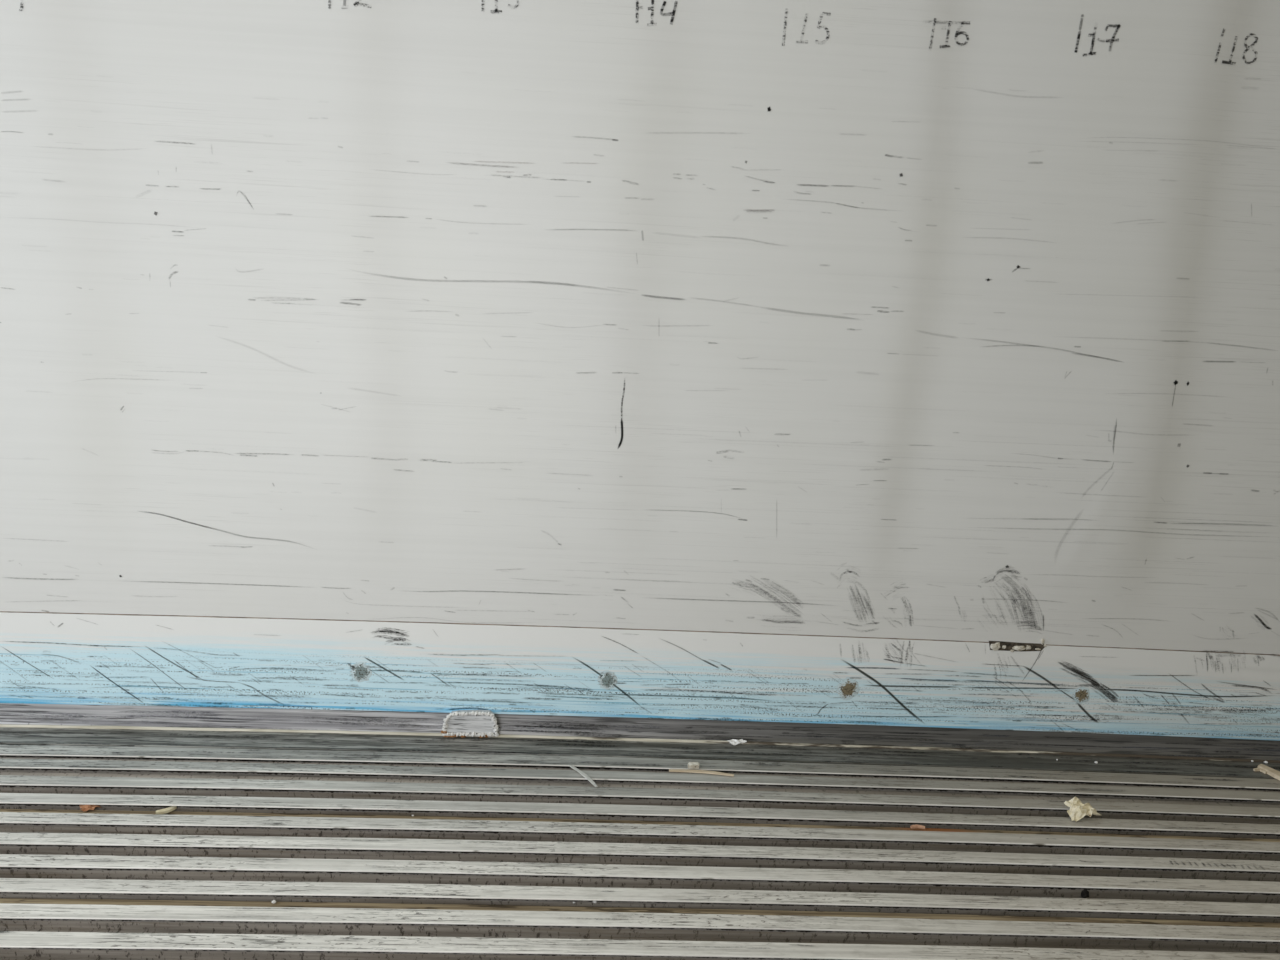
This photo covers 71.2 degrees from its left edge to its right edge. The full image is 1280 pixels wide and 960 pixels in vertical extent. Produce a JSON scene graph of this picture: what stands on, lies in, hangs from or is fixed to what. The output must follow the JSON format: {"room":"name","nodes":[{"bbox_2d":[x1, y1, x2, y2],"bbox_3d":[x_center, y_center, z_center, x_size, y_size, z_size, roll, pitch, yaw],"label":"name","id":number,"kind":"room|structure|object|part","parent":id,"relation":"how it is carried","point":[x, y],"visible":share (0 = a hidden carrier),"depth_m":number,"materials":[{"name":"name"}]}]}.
{"room":"truck trailer interior","nodes":[
{"label":"truck trailer interior","id":0,"kind":"room"},
{"bbox_2d":[0,0,1279,654],"bbox_3d":[0.208,-0.637,1.891,5.600,2.113,0.051,2,12,-3],"label":"wall","id":1,"kind":"structure","parent":0,"point":[955,320],"depth_m":1.93,"materials":[{"name":"white paint"}]},
{"bbox_2d":[0,611,1279,740],"bbox_3d":[0.151,0.478,2.141,5.600,0.277,0.043,2,12,-3],"label":"baseboard","id":2,"kind":"structure","parent":1,"relation":"attached to","point":[46,657],"depth_m":2.12,"materials":[{"name":"plastic"}]},
{"bbox_2d":[0,727,1279,959],"bbox_3d":[0.191,0.960,0.865,5.600,0.093,2.744,2,12,-3],"label":"floor","id":3,"kind":"structure","parent":0,"point":[805,852],"depth_m":1.74,"materials":[{"name":"metal"}]},
{"bbox_2d":[79,805,100,811],"bbox_3d":[-1.105,0.655,1.797,0.038,0.011,0.024,-5,15,-32],"label":"dry leaf","id":4,"kind":"object","parent":3,"relation":"on","point":[84,807],"visible":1,"depth_m":1.79,"materials":[{"name":"brown plant"}]},
{"bbox_2d":[156,806,176,813],"bbox_3d":[-0.951,0.663,1.795,0.038,0.006,0.013,-7,16,-38],"label":"straw piece","id":5,"kind":"object","parent":3,"relation":"on","point":[169,809],"visible":1,"depth_m":1.79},
{"bbox_2d":[569,765,597,786],"bbox_3d":[-0.122,0.652,1.973,0.014,0.001,0.106,-7,16,-38],"label":"plastic wisp","id":6,"kind":"object","parent":3,"relation":"on","point":[583,774],"visible":1,"depth_m":1.97,"materials":[{"name":"white plastic"}]},
{"bbox_2d":[0,703,1279,759],"bbox_3d":[0.143,0.623,2.172,5.600,0.103,0.044,2,12,-3],"label":"trim","id":7,"kind":"structure","parent":3,"relation":"on","point":[10,713],"depth_m":2.15,"materials":[{"name":"grey metal"}]},
{"bbox_2d":[441,710,498,737],"bbox_3d":[-0.401,0.576,2.116,0.137,0.072,0.026,2,12,-3],"label":"sealed patch","id":8,"kind":"object","parent":7,"relation":"attached to","point":[462,723],"visible":1,"depth_m":2.11,"materials":[{"name":"white"}]},
{"bbox_2d":[0,724,1279,762],"bbox_3d":[0.143,0.648,2.152,5.600,0.050,0.009,2,12,-3],"label":"trim","id":9,"kind":"structure","parent":3,"relation":"on","point":[1,725],"depth_m":2.14,"materials":[{"name":"grey metal"}]},
{"bbox_3d":[0.144,0.664,2.117,5.600,0.056,0.081,2,12,-3],"label":"edge plate","id":10,"kind":"part","parent":3,"relation":"part of","materials":[{"name":"grey metal"}]},
{"bbox_2d":[688,762,699,768],"bbox_3d":[0.122,0.647,2.026,0.027,0.012,0.015,2,12,-3],"label":"chip","id":11,"kind":"object","parent":3,"relation":"on","point":[691,765],"visible":1,"depth_m":2.02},
{"bbox_2d":[669,769,733,776],"bbox_3d":[0.138,0.657,2.010,0.147,0.003,0.014,3,12,2],"label":"wood sliver","id":12,"kind":"object","parent":3,"relation":"on","point":[670,770],"visible":1,"depth_m":2.01,"materials":[{"name":"beige wood"}]},
{"bbox_2d":[727,739,746,744],"bbox_3d":[0.232,0.626,2.139,0.047,0.009,0.019,2,12,-3],"label":"paper scrap","id":13,"kind":"object","parent":3,"relation":"on","point":[733,741],"visible":1,"depth_m":2.14,"materials":[{"name":"white paper"}]},
{"bbox_2d":[910,824,924,828],"bbox_3d":[0.577,0.721,1.859,0.031,0.004,0.012,2,12,-3],"label":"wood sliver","id":14,"kind":"object","parent":3,"relation":"on","point":[916,825],"visible":1,"depth_m":1.86,"materials":[{"name":"brown wood"}]},
{"bbox_2d":[1064,797,1100,821],"bbox_3d":[0.953,0.707,1.926,0.078,0.033,0.046,0,13,-15],"label":"paper wad","id":15,"kind":"object","parent":3,"relation":"on","point":[1078,810],"visible":1,"depth_m":1.92,"materials":[{"name":"beige paper"}]},
{"bbox_2d":[1081,889,1088,897],"bbox_3d":[0.848,0.786,1.705,0.018,0.022,0.016,-5,15,-34],"label":"clump","id":16,"kind":"object","parent":3,"relation":"on","point":[1084,893],"visible":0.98,"depth_m":1.70,"materials":[{"name":"black"}]},
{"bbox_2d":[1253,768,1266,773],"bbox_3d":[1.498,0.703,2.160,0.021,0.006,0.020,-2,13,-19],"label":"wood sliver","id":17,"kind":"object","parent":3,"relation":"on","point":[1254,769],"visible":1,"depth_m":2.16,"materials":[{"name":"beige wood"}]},
{"bbox_2d":[1257,764,1279,780],"bbox_3d":[1.538,0.712,2.122,0.030,0.011,0.134,-3,14,-23],"label":"stick","id":18,"kind":"object","parent":3,"relation":"on","point":[1272,772],"visible":1,"depth_m":2.15,"materials":[{"name":"beige wood"}]}
]}

